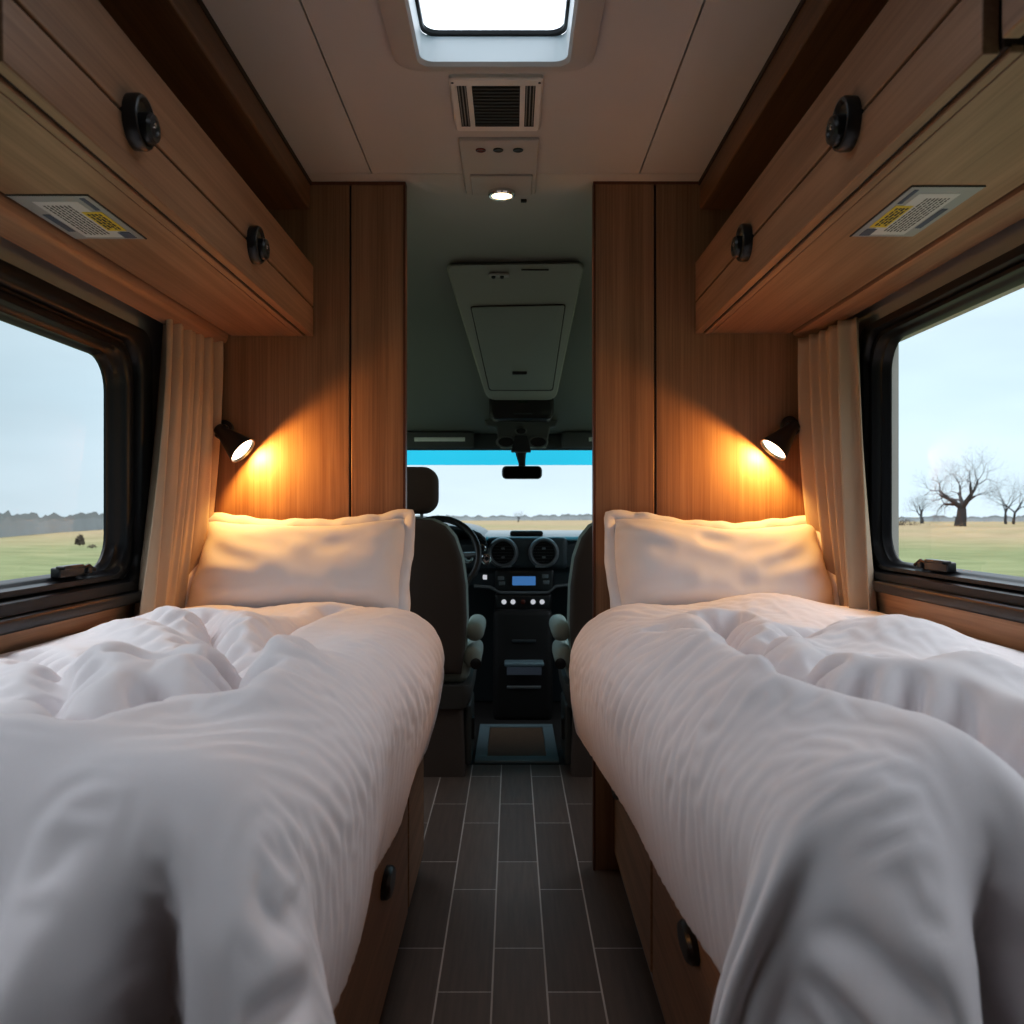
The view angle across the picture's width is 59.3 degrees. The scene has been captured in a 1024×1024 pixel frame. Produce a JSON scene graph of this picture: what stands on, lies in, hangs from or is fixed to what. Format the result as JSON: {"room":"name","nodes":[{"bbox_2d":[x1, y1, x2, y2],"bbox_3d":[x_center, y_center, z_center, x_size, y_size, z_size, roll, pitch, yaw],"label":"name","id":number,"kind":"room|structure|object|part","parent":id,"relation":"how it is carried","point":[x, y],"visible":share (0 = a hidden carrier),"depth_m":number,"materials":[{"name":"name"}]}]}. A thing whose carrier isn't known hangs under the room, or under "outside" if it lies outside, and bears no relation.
{"room":"camper van interior","nodes":[
{"label":"camper van interior","id":0,"kind":"room"},
{"bbox_2d":[0,236,162,454],"bbox_3d":[-0.960,0.030,2.475,0.060,2.020,6.651,0,0,0],"label":"wall","id":1,"kind":"structure","parent":0,"point":[10,252],"depth_m":2.00,"materials":[{"name":"brown wood"}]},
{"bbox_2d":[0,603,134,653],"bbox_3d":[-0.921,0.401,0.889,0.018,0.379,3.438,0,0,0],"label":"trim","id":2,"kind":"structure","parent":1,"relation":"attached to","point":[15,641],"depth_m":1.81,"materials":[{"name":"brown wood"}]},
{"bbox_2d":[0,590,141,635],"bbox_3d":[-0.905,0.201,0.732,0.055,0.026,2.913,0,0,0],"label":"trim","id":3,"kind":"structure","parent":1,"relation":"attached to","point":[12,624],"depth_m":1.77,"materials":[{"name":"brown wood"}]},
{"bbox_2d":[0,259,151,618],"bbox_3d":[-0.925,-0.130,1.069,0.054,0.637,2.373,0,0,0],"label":"window","id":4,"kind":"structure","parent":1,"relation":"in","point":[122,350],"depth_m":2.08,"materials":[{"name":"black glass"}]},
{"bbox_3d":[-0.925,0.122,1.960,0.016,0.021,0.072,0,0,0],"label":"latch arm","id":5,"kind":"part","parent":4,"relation":"part of","materials":[{"name":"black plastic"}]},
{"bbox_2d":[0,0,312,342],"bbox_3d":[-0.733,-0.593,1.811,0.384,0.238,1.601,0,0,0],"label":"upper cabinet","id":6,"kind":"object","parent":1,"relation":"attached to","point":[107,178],"visible":1,"depth_m":1.52,"materials":[{"name":"brown wood"}]},
{"bbox_2d":[43,215,74,231],"bbox_3d":[-0.797,-0.508,1.584,0.012,0.001,0.091,0,0,0],"label":"print","id":7,"kind":"object","parent":6,"relation":"on","point":[56,220],"depth_m":1.58},
{"bbox_2d":[44,206,120,234],"bbox_3d":[-0.740,-0.508,1.571,0.076,0.001,0.155,0,0,0],"label":"print","id":8,"kind":"object","parent":6,"relation":"on","point":[83,220],"depth_m":1.56},
{"bbox_2d":[79,198,99,210],"bbox_3d":[-0.697,-0.508,1.487,0.008,0.001,0.057,0,0,0],"label":"print","id":9,"kind":"object","parent":6,"relation":"on","point":[90,204],"depth_m":1.49},
{"bbox_2d":[117,232,135,237],"bbox_3d":[-0.706,-0.508,1.652,0.021,0.001,0.034,0,0,0],"label":"print","id":10,"kind":"object","parent":6,"relation":"on","point":[119,234],"depth_m":1.65},
{"bbox_3d":[-0.566,-0.591,1.365,0.023,0.082,0.082,0,0,0],"label":"knob","id":11,"kind":"part","parent":6,"relation":"part of","materials":[{"name":"black plastic"}]},
{"bbox_3d":[-0.566,-0.591,1.992,0.023,0.082,0.082,0,0,0],"label":"knob","id":12,"kind":"part","parent":6,"relation":"part of","materials":[{"name":"black plastic"}]},
{"bbox_2d":[134,319,222,616],"bbox_3d":[-0.887,-0.112,2.336,0.103,0.767,0.514,0,0,1],"label":"curtain","id":13,"kind":"object","parent":1,"relation":"hanging from","point":[186,448],"visible":0.88,"depth_m":2.34,"materials":[{"name":"beige fabric"}]},
{"bbox_2d":[98,0,311,208],"bbox_3d":[-0.758,-0.918,0.881,0.354,0.082,3.462,0,0,0],"label":"trim","id":14,"kind":"structure","parent":1,"relation":"attached to","point":[181,40],"depth_m":1.89,"materials":[{"name":"brown wood"}]},
{"bbox_2d":[407,450,591,464],"bbox_3d":[0.000,-0.128,5.227,1.860,0.475,0.797,0,0,0],"label":"strip","id":15,"kind":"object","parent":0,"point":[414,457],"depth_m":4.94,"materials":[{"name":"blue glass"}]},
{"bbox_2d":[202,0,800,173],"bbox_3d":[0.000,-0.985,1.186,2.040,0.050,4.073,0,0,0],"label":"ceiling","id":16,"kind":"structure","parent":0,"point":[665,81],"depth_m":2.04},
{"bbox_2d":[378,0,604,71],"bbox_3d":[-0.038,-0.981,1.229,0.424,0.078,1.415,0,0,0],"label":"skylight","id":17,"kind":"object","parent":16,"relation":"attached to","point":[412,49],"visible":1,"depth_m":1.89,"materials":[{"name":"white plastic"}]},
{"bbox_2d":[448,74,542,130],"bbox_3d":[-0.035,-0.954,2.108,0.209,0.013,0.272,0,0,0],"label":"ceiling vent","id":18,"kind":"object","parent":16,"relation":"in","point":[480,102],"visible":1,"depth_m":2.09,"materials":[{"name":"grey plastic"}]},
{"bbox_2d":[458,86,469,125],"bbox_3d":[-0.113,-0.953,2.108,0.017,0.006,0.212,0,0,0],"label":"grille","id":19,"kind":"object","parent":18,"relation":"attached to","point":[463,91],"depth_m":2.11,"materials":[{"name":"grey plastic"}]},
{"bbox_2d":[472,86,519,125],"bbox_3d":[-0.036,-0.953,2.108,0.108,0.005,0.211,0,0,0],"label":"grille","id":20,"kind":"object","parent":18,"relation":"attached to","point":[491,105],"depth_m":2.10,"materials":[{"name":"black plastic"}]},
{"bbox_2d":[525,86,534,125],"bbox_3d":[0.042,-0.953,2.108,0.018,0.006,0.212,0,0,0],"label":"grille","id":21,"kind":"object","parent":18,"relation":"attached to","point":[529,90],"depth_m":2.12,"materials":[{"name":"grey plastic"}]},
{"bbox_2d":[458,137,538,194],"bbox_3d":[-0.034,-0.952,2.500,0.208,0.017,0.391,0,0,0],"label":"control panel","id":22,"kind":"object","parent":16,"relation":"attached to","point":[488,163],"visible":0.99,"depth_m":2.45,"materials":[{"name":"white plastic"}]},
{"bbox_2d":[488,187,514,200],"bbox_3d":[-0.030,-0.935,2.654,0.080,0.018,0.080,0,0,0],"label":"ceiling spotlight","id":23,"kind":"object","parent":22,"relation":"attached to","point":[501,193],"visible":1,"depth_m":2.64,"materials":[{"name":"silver metal"}]},
{"bbox_2d":[308,171,701,433],"bbox_3d":[0.000,-0.702,3.691,2.000,0.635,2.274,0,0,0],"label":"ceiling","id":24,"kind":"structure","parent":0,"point":[447,225],"depth_m":3.27,"materials":[{"name":"grey plastic"}]},
{"bbox_2d":[407,432,473,447],"bbox_3d":[-0.410,-0.377,4.708,0.420,0.085,0.036,0,0,0],"label":"sun visor","id":25,"kind":"object","parent":24,"relation":"attached to","point":[414,439],"visible":0.8,"depth_m":4.70,"materials":[{"name":"grey plastic"}]},
{"bbox_2d":[407,434,591,449],"bbox_3d":[0.000,-0.372,4.766,1.840,0.090,0.060,0,0,0],"label":"trim","id":26,"kind":"structure","parent":24,"relation":"attached to","point":[481,441],"depth_m":4.74,"materials":[{"name":"black plastic"}]},
{"bbox_2d":[447,262,582,399],"bbox_3d":[0.012,-0.730,3.825,0.510,0.386,1.112,0,0,0],"label":"console","id":27,"kind":"object","parent":24,"relation":"attached to","point":[517,318],"visible":1,"depth_m":3.61,"materials":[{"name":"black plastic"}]},
{"bbox_2d":[489,273,508,277],"bbox_3d":[-0.048,-0.876,3.336,0.075,0.008,0.050,0,0,0],"label":"switch plate","id":28,"kind":"object","parent":27,"relation":"attached to","point":[491,275],"depth_m":3.32,"materials":[{"name":"grey plastic"}]},
{"bbox_2d":[485,420,557,452],"bbox_3d":[0.048,-0.381,4.552,0.371,0.160,0.120,0,0,0],"label":"mount","id":29,"kind":"object","parent":24,"relation":"attached to","point":[518,436],"visible":0.99,"depth_m":4.51,"materials":[{"name":"black plastic"}]},
{"bbox_2d":[489,398,553,421],"bbox_3d":[0.046,-0.516,4.396,0.315,0.140,0.126,0,0,0],"label":"pod","id":30,"kind":"object","parent":24,"relation":"attached to","point":[499,410],"visible":0.83,"depth_m":4.34,"materials":[{"name":"black plastic"}]},
{"bbox_2d":[502,453,541,478],"bbox_3d":[0.052,-0.259,4.673,0.208,0.177,0.078,0,0,0],"label":"mirror","id":31,"kind":"object","parent":24,"relation":"attached to","point":[521,471],"visible":0.94,"depth_m":4.66,"materials":[{"name":"black plastic"}]},
{"bbox_3d":[0.047,-0.276,4.673,0.068,0.143,0.078,0,0,0],"label":"stem","id":32,"kind":"part","parent":31,"relation":"part of","materials":[{"name":"black plastic"}]},
{"bbox_3d":[0.052,-0.205,4.658,0.191,0.063,0.001,0,0,0],"label":"glass","id":33,"kind":"part","parent":31,"relation":"part of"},
{"bbox_2d":[562,432,591,447],"bbox_3d":[0.470,-0.377,4.708,0.420,0.085,0.036,0,0,0],"label":"sun visor","id":34,"kind":"object","parent":24,"relation":"attached to","point":[569,439],"visible":0.44,"depth_m":4.70,"materials":[{"name":"grey plastic"}]},
{"bbox_2d":[214,181,804,869],"bbox_3d":[0.000,0.040,2.630,1.980,2.000,0.040,0,0,0],"label":"wall","id":35,"kind":"structure","parent":0,"point":[681,416],"depth_m":2.61,"materials":[{"name":"brown wood"}]},
{"bbox_2d":[214,420,254,462],"bbox_3d":[-0.799,-0.203,2.566,0.150,0.126,0.083,0,0,31],"label":"reading lamp","id":36,"kind":"object","parent":35,"relation":"attached to","point":[236,445],"visible":1,"depth_m":2.53,"materials":[{"name":"black plastic"}]},
{"bbox_3d":[-0.766,-0.177,2.544,0.051,0.058,0.076,0,0,0],"label":"bulb","id":37,"kind":"part","parent":36,"relation":"part of","materials":[{"name":"white glass"}]},
{"bbox_3d":[-0.732,0.042,2.631,0.517,1.997,0.035,0,0,0],"label":"wide panel","id":38,"kind":"part","parent":35,"relation":"part of","materials":[{"name":"brown wood"}]},
{"bbox_3d":[-0.649,-0.954,2.629,0.681,0.009,0.038,0,0,0],"label":"trim","id":39,"kind":"part","parent":35,"relation":"part of","materials":[{"name":"brown wood"}]},
{"bbox_3d":[-0.391,0.042,2.631,0.152,1.997,0.035,0,0,0],"label":"narrow panel","id":40,"kind":"part","parent":35,"relation":"part of","materials":[{"name":"brown wood"}]},
{"bbox_3d":[0.328,0.041,2.631,0.171,1.999,0.035,0,0,0],"label":"narrow panel","id":41,"kind":"part","parent":35,"relation":"part of","materials":[{"name":"brown wood"}]},
{"bbox_3d":[0.613,-0.956,2.629,0.754,0.009,0.038,0,0,0],"label":"trim","id":42,"kind":"part","parent":35,"relation":"part of","materials":[{"name":"brown wood"}]},
{"bbox_3d":[0.705,0.041,2.631,0.571,1.999,0.035,0,0,0],"label":"wide panel","id":43,"kind":"part","parent":35,"relation":"part of","materials":[{"name":"brown wood"}]},
{"bbox_2d":[761,416,799,460],"bbox_3d":[0.773,-0.212,2.562,0.145,0.131,0.085,0,0,-28],"label":"reading lamp","id":44,"kind":"object","parent":35,"relation":"attached to","point":[777,444],"visible":1,"depth_m":2.53,"materials":[{"name":"black plastic"}]},
{"bbox_3d":[0.743,-0.181,2.544,0.058,0.052,0.076,0,0,0],"label":"bulb","id":45,"kind":"part","parent":44,"relation":"part of","materials":[{"name":"white glass"}]},
{"bbox_2d":[379,702,665,1023],"bbox_3d":[0.000,1.070,2.446,2.000,0.060,6.592,0,0,0],"label":"floor","id":46,"kind":"structure","parent":0,"point":[510,919],"depth_m":2.32,"materials":[{"name":"grey tile"}]},
{"bbox_2d":[333,757,423,1023],"bbox_3d":[-0.574,0.775,1.709,0.669,0.530,1.801,0,0,0],"label":"bed base","id":47,"kind":"object","parent":46,"relation":"on","point":[362,999],"visible":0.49,"depth_m":1.79,"materials":[{"name":"brown wood"}]},
{"bbox_2d":[169,1015,175,1023],"bbox_3d":[-0.586,0.415,1.709,0.639,0.190,1.781,0,0,0],"label":"mattress","id":48,"kind":"object","parent":47,"relation":"on","point":[172,1019],"visible":0.02,"depth_m":0.82,"materials":[{"name":"fabric"}]},
{"bbox_2d":[0,602,444,1023],"bbox_3d":[-0.538,0.588,1.509,0.759,0.805,1.770,0,0,0],"label":"duvet","id":49,"kind":"object","parent":48,"relation":"on","point":[201,807],"visible":1,"depth_m":0.88,"materials":[{"name":"white fabric"}]},
{"bbox_2d":[185,509,414,610],"bbox_3d":[-0.586,0.151,2.475,0.634,0.320,0.254,0,0,0],"label":"pillow","id":50,"kind":"object","parent":48,"relation":"on","point":[365,560],"visible":0.77,"depth_m":2.41,"materials":[{"name":"white fabric"}]},
{"bbox_3d":[-0.265,0.750,1.511,0.018,0.470,1.404,0,0,0],"label":"door","id":51,"kind":"part","parent":47,"relation":"part of","materials":[{"name":"brown wood"}]},
{"bbox_3d":[-0.248,0.745,1.811,0.018,0.052,0.124,0,0,0],"label":"handle","id":52,"kind":"part","parent":47,"relation":"part of","materials":[{"name":"black plastic"}]},
{"bbox_3d":[-0.265,0.750,2.425,0.018,0.470,0.369,0,0,0],"label":"door","id":53,"kind":"part","parent":47,"relation":"part of","materials":[{"name":"brown wood"}]},
{"bbox_2d":[407,467,485,776],"bbox_3d":[-0.385,0.431,3.779,0.549,1.218,0.593,0,0,0],"label":"seat","id":54,"kind":"object","parent":46,"relation":"on","point":[438,577],"visible":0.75,"depth_m":3.51,"materials":[{"name":"fabric"}]},
{"bbox_3d":[-0.408,0.333,3.519,0.460,0.614,0.073,0,0,0],"label":"backrest","id":55,"kind":"part","parent":54,"relation":"part of","materials":[{"name":"fabric"}]},
{"bbox_2d":[415,517,468,673],"bbox_3d":[-0.408,0.333,3.603,0.469,0.626,0.156,0,0,0],"label":"seat back","id":56,"kind":"object","parent":54,"relation":"on","point":[454,638],"depth_m":3.51,"materials":[{"name":"fabric"}]},
{"bbox_2d":[443,639,470,682],"bbox_3d":[-0.408,0.620,3.816,0.480,0.130,0.520,0,0,0],"label":"seat cushion","id":57,"kind":"object","parent":54,"relation":"on","point":[464,676],"depth_m":3.56,"materials":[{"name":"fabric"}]},
{"bbox_3d":[-0.160,0.870,3.636,0.018,0.090,0.050,0,0,0],"label":"lever","id":58,"kind":"part","parent":54,"relation":"part of","materials":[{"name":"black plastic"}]},
{"bbox_3d":[-0.142,0.595,3.528,0.044,0.044,0.012,0,0,0],"label":"recline knob","id":59,"kind":"part","parent":54,"relation":"part of","materials":[{"name":"black plastic"}]},
{"bbox_3d":[-0.148,0.475,3.716,0.075,0.075,0.340,0,0,0],"label":"armrest","id":60,"kind":"part","parent":54,"relation":"part of","materials":[{"name":"plastic"}]},
{"bbox_2d":[444,522,582,719],"bbox_3d":[0.000,0.555,5.078,1.860,0.990,1.329,0,0,0],"label":"dashboard","id":61,"kind":"object","parent":46,"relation":"on","point":[521,582],"visible":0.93,"depth_m":4.54,"materials":[{"name":"plastic"}]},
{"bbox_2d":[425,515,481,585],"bbox_3d":[-0.307,0.205,4.226,0.370,0.379,0.415,0,0,30],"label":"steering wheel","id":62,"kind":"object","parent":61,"relation":"attached to","point":[477,554],"visible":0.35,"depth_m":4.17,"materials":[{"name":"black plastic"}]},
{"bbox_2d":[444,522,487,545],"bbox_3d":[-0.360,0.150,4.931,0.470,0.180,0.920,0,0,0],"label":"hood","id":63,"kind":"object","parent":61,"relation":"attached to","point":[481,533],"depth_m":4.59,"materials":[{"name":"plastic"}]},
{"bbox_2d":[488,537,517,567],"bbox_3d":[-0.046,0.206,4.530,0.156,0.156,0.024,0,0,0],"label":"air vent","id":64,"kind":"object","parent":61,"relation":"attached to","point":[503,551],"depth_m":4.54,"materials":[{"name":"black plastic"}]},
{"bbox_3d":[0.056,0.457,4.600,0.290,0.085,0.100,0,0,0],"label":"climate panel","id":65,"kind":"part","parent":61,"relation":"part of","materials":[{"name":"black plastic"}]},
{"bbox_2d":[504,660,543,666],"bbox_3d":[0.060,0.749,4.475,0.195,0.022,0.120,0,0,0],"label":"tray","id":66,"kind":"object","parent":61,"relation":"on","point":[507,663],"depth_m":4.42,"materials":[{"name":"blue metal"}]},
{"bbox_3d":[0.060,0.874,4.491,0.170,0.014,0.012,0,0,0],"label":"drawer pull","id":67,"kind":"part","parent":61,"relation":"part of","materials":[{"name":"black plastic"}]},
{"bbox_2d":[507,667,541,674],"bbox_3d":[0.060,0.780,4.419,0.170,0.038,0.012,0,0,0],"label":"tray","id":68,"kind":"object","parent":61,"relation":"on","point":[510,670],"depth_m":4.41,"materials":[{"name":"grey plastic"}]},
{"bbox_2d":[510,531,542,535],"bbox_3d":[0.075,0.110,4.670,0.170,0.026,0.090,0,0,0],"label":"holder","id":69,"kind":"object","parent":61,"relation":"on","point":[512,533],"visible":1,"depth_m":4.63,"materials":[{"name":"black plastic"}]},
{"bbox_2d":[479,530,582,541],"bbox_3d":[0.380,0.138,5.133,1.100,0.045,1.125,0,0,0],"label":"shelf","id":70,"kind":"object","parent":61,"relation":"attached to","point":[556,535],"depth_m":4.65,"materials":[{"name":"grey plastic"}]},
{"bbox_2d":[528,537,558,567],"bbox_3d":[0.160,0.206,4.530,0.156,0.156,0.024,0,0,0],"label":"air vent","id":71,"kind":"object","parent":61,"relation":"attached to","point":[543,552],"depth_m":4.54,"materials":[{"name":"black plastic"}]},
{"bbox_2d":[474,724,558,763],"bbox_3d":[0.020,1.033,4.037,0.350,0.014,0.644,0,0,0],"label":"floor mat","id":72,"kind":"object","parent":46,"relation":"on","point":[496,743],"visible":1,"depth_m":3.98,"materials":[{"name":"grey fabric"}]},
{"bbox_2d":[549,523,591,776],"bbox_3d":[0.433,0.431,3.779,0.549,1.218,0.593,0,0,0],"label":"seat","id":73,"kind":"object","parent":46,"relation":"on","point":[565,632],"visible":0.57,"depth_m":3.53,"materials":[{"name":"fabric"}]},
{"bbox_3d":[0.196,0.475,3.716,0.075,0.075,0.340,0,0,0],"label":"armrest","id":74,"kind":"part","parent":73,"relation":"part of","materials":[{"name":"plastic"}]},
{"bbox_3d":[0.190,0.595,3.528,0.044,0.044,0.012,0,0,0],"label":"recline knob","id":75,"kind":"part","parent":73,"relation":"part of","materials":[{"name":"black plastic"}]},
{"bbox_3d":[0.207,0.870,3.636,0.018,0.090,0.050,0,0,0],"label":"lever","id":76,"kind":"part","parent":73,"relation":"part of","materials":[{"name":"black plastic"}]},
{"bbox_2d":[565,639,568,677],"bbox_3d":[0.456,0.620,3.816,0.480,0.130,0.520,0,0,0],"label":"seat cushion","id":77,"kind":"object","parent":73,"relation":"on","point":[566,641],"depth_m":3.56,"materials":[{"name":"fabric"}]},
{"bbox_2d":[567,523,591,649],"bbox_3d":[0.456,0.333,3.603,0.469,0.626,0.156,0,0,0],"label":"cushion","id":78,"kind":"object","parent":73,"relation":"on","point":[573,628],"depth_m":3.53,"materials":[{"name":"fabric"}]},
{"bbox_3d":[0.456,0.333,3.519,0.460,0.614,0.073,0,0,0],"label":"backrest","id":79,"kind":"part","parent":73,"relation":"part of","materials":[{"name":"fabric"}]},
{"bbox_2d":[611,788,720,1023],"bbox_3d":[0.594,0.775,1.709,0.629,0.530,1.801,0,0,0],"label":"bed base","id":80,"kind":"object","parent":46,"relation":"on","point":[686,978],"visible":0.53,"depth_m":1.76,"materials":[{"name":"brown wood"}]},
{"bbox_3d":[0.288,0.770,2.508,0.018,0.052,0.124,0,0,0],"label":"handle","id":81,"kind":"part","parent":80,"relation":"part of","materials":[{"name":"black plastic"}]},
{"bbox_3d":[0.305,0.750,2.267,0.018,0.470,0.685,0,0,0],"label":"door","id":82,"kind":"part","parent":80,"relation":"part of","materials":[{"name":"brown wood"}]},
{"bbox_3d":[0.305,0.750,1.352,0.018,0.470,1.088,0,0,0],"label":"door","id":83,"kind":"part","parent":80,"relation":"part of","materials":[{"name":"brown wood"}]},
{"bbox_3d":[0.288,0.705,1.477,0.018,0.052,0.124,0,0,0],"label":"handle","id":84,"kind":"part","parent":80,"relation":"part of","materials":[{"name":"black plastic"}]},
{"bbox_3d":[0.606,0.415,1.709,0.599,0.190,1.781,0,0,0],"label":"mattress","id":85,"kind":"object","parent":80,"relation":"on","visible":0},
{"bbox_2d":[604,510,839,608],"bbox_3d":[0.575,0.152,2.477,0.642,0.318,0.252,0,0,0],"label":"pillow","id":86,"kind":"object","parent":85,"relation":"on","point":[650,558],"visible":0.74,"depth_m":2.41,"materials":[{"name":"white fabric"}]},
{"bbox_2d":[569,593,1023,1023],"bbox_3d":[0.527,0.569,1.505,0.762,0.787,1.787,0,0,0],"label":"duvet","id":87,"kind":"object","parent":85,"relation":"on","point":[829,798],"visible":1,"depth_m":0.94,"materials":[{"name":"white fabric"}]},
{"bbox_2d":[847,218,1023,580],"bbox_3d":[0.960,0.030,2.475,0.060,2.020,6.651,0,0,0],"label":"wall","id":88,"kind":"structure","parent":0,"point":[1011,237],"depth_m":2.03,"materials":[{"name":"brown wood"}]},
{"bbox_2d":[698,0,888,208],"bbox_3d":[0.738,-0.918,0.881,0.394,0.082,3.462,0,0,0],"label":"trim","id":89,"kind":"structure","parent":88,"relation":"attached to","point":[819,35],"depth_m":1.90,"materials":[{"name":"brown wood"}]},
{"bbox_2d":[798,317,877,611],"bbox_3d":[0.872,-0.112,2.398,0.116,0.766,0.392,0,0,0],"label":"curtain","id":90,"kind":"object","parent":88,"relation":"hanging from","point":[829,389],"visible":0.95,"depth_m":2.37,"materials":[{"name":"beige fabric"}]},
{"bbox_2d":[695,0,1023,336],"bbox_3d":[0.711,-0.613,1.811,0.428,0.218,1.601,0,0,0],"label":"upper cabinet","id":91,"kind":"object","parent":88,"relation":"attached to","point":[910,157],"visible":1,"depth_m":1.50,"materials":[{"name":"brown wood"}]},
{"bbox_3d":[0.521,-0.606,2.025,0.023,0.082,0.082,0,0,0],"label":"knob","id":92,"kind":"part","parent":91,"relation":"part of","materials":[{"name":"black plastic"}]},
{"bbox_3d":[0.521,-0.606,1.406,0.023,0.082,0.082,0,0,0],"label":"knob","id":93,"kind":"part","parent":91,"relation":"part of","materials":[{"name":"black plastic"}]},
{"bbox_2d":[859,229,876,235],"bbox_3d":[0.657,-0.516,1.660,0.019,0.001,0.039,0,0,0],"label":"print","id":94,"kind":"object","parent":91,"relation":"on","point":[862,232],"depth_m":1.66},
{"bbox_2d":[897,190,918,203],"bbox_3d":[0.649,-0.516,1.475,0.007,0.001,0.064,0,0,0],"label":"print","id":95,"kind":"object","parent":91,"relation":"on","point":[906,196],"depth_m":1.47},
{"bbox_2d":[875,198,949,231],"bbox_3d":[0.687,-0.516,1.569,0.068,0.001,0.175,0,0,0],"label":"print","id":96,"kind":"object","parent":91,"relation":"on","point":[905,214],"depth_m":1.56},
{"bbox_2d":[915,209,947,227],"bbox_3d":[0.738,-0.516,1.584,0.010,0.001,0.103,0,0,0],"label":"print","id":97,"kind":"object","parent":91,"relation":"on","point":[934,215],"depth_m":1.58},
{"bbox_2d":[859,243,1023,606],"bbox_3d":[0.925,-0.153,1.113,0.054,0.642,2.461,0,0,0],"label":"window","id":98,"kind":"structure","parent":88,"relation":"in","point":[879,340],"depth_m":2.11,"materials":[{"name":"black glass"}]},
{"bbox_3d":[0.925,0.116,2.031,0.016,0.021,0.072,0,0,0],"label":"latch arm","id":99,"kind":"part","parent":98,"relation":"part of","materials":[{"name":"black plastic"}]},
{"bbox_2d":[874,581,1023,623],"bbox_3d":[0.905,0.180,0.732,0.055,0.026,2.913,0,0,0],"label":"trim","id":100,"kind":"structure","parent":88,"relation":"attached to","point":[1010,612],"depth_m":1.78,"materials":[{"name":"brown wood"}]},
{"bbox_2d":[876,592,1023,651],"bbox_3d":[0.921,0.390,0.889,0.018,0.400,3.438,0,0,0],"label":"trim","id":101,"kind":"structure","parent":88,"relation":"attached to","point":[1006,633],"depth_m":1.82,"materials":[{"name":"brown wood"}]},
{"bbox_2d":[1002,0,1023,37],"bbox_3d":[0.730,-0.613,0.078,0.390,0.218,1.817,0,0,0],"label":"upper cabinet","id":102,"kind":"object","parent":88,"relation":"attached to","point":[1012,10],"visible":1,"depth_m":0.97,"materials":[{"name":"brown wood"}]},
{"label":"outside","id":103,"kind":"structure","parent":0,"visible":0},
{"bbox_2d":[0,517,1023,580],"bbox_3d":[0.000,1.652,0.000,600.000,0.340,600.000,0,0,0],"label":"ground","id":104,"kind":"structure","parent":103,"point":[990,547],"depth_m":45.36,"materials":[{"name":"green plant"}]},
{"bbox_2d":[74,534,84,545],"bbox_3d":[-22.088,1.417,46.002,0.602,0.615,0.436,0,0,0],"label":"bush","id":105,"kind":"object","parent":104,"relation":"on","point":[77,541],"visible":1,"depth_m":45.93,"materials":[{"name":"plant"}]},
{"bbox_2d":[0,510,1023,537],"bbox_3d":[54.000,0.930,0.000,244.100,3.460,352.100,0,0,0],"label":"woodland","id":106,"kind":"object","parent":104,"relation":"on","point":[31,523],"visible":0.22,"depth_m":77.64,"materials":[{"name":"plant"}]},
{"bbox_2d":[899,518,920,524],"bbox_3d":[45.308,1.180,104.975,4.668,1.269,2.898,0,0,0],"label":"bush","id":107,"kind":"object","parent":104,"relation":"on","point":[900,523],"visible":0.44,"depth_m":104.80,"materials":[{"name":"plant"}]},
{"bbox_2d":[902,488,931,523],"bbox_3d":[56.684,-0.805,125.712,5.480,5.134,5.338,0,0,0],"label":"bare tree","id":108,"kind":"object","parent":104,"relation":"on","point":[917,500],"visible":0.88,"depth_m":125.58,"materials":[{"name":"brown plant"}]},
{"bbox_2d":[907,444,1021,525],"bbox_3d":[47.382,-2.503,95.601,11.555,10.415,11.796,0,0,0],"label":"bare tree","id":109,"kind":"object","parent":104,"relation":"on","point":[961,516],"visible":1,"depth_m":94.70,"materials":[{"name":"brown plant"}]},
{"bbox_2d":[975,473,1023,523],"bbox_3d":[65.227,-1.937,117.462,9.250,7.463,10.227,0,0,0],"label":"bare tree","id":110,"kind":"object","parent":104,"relation":"on","point":[1005,507],"visible":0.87,"depth_m":117.74,"materials":[{"name":"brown plant"}]}
]}

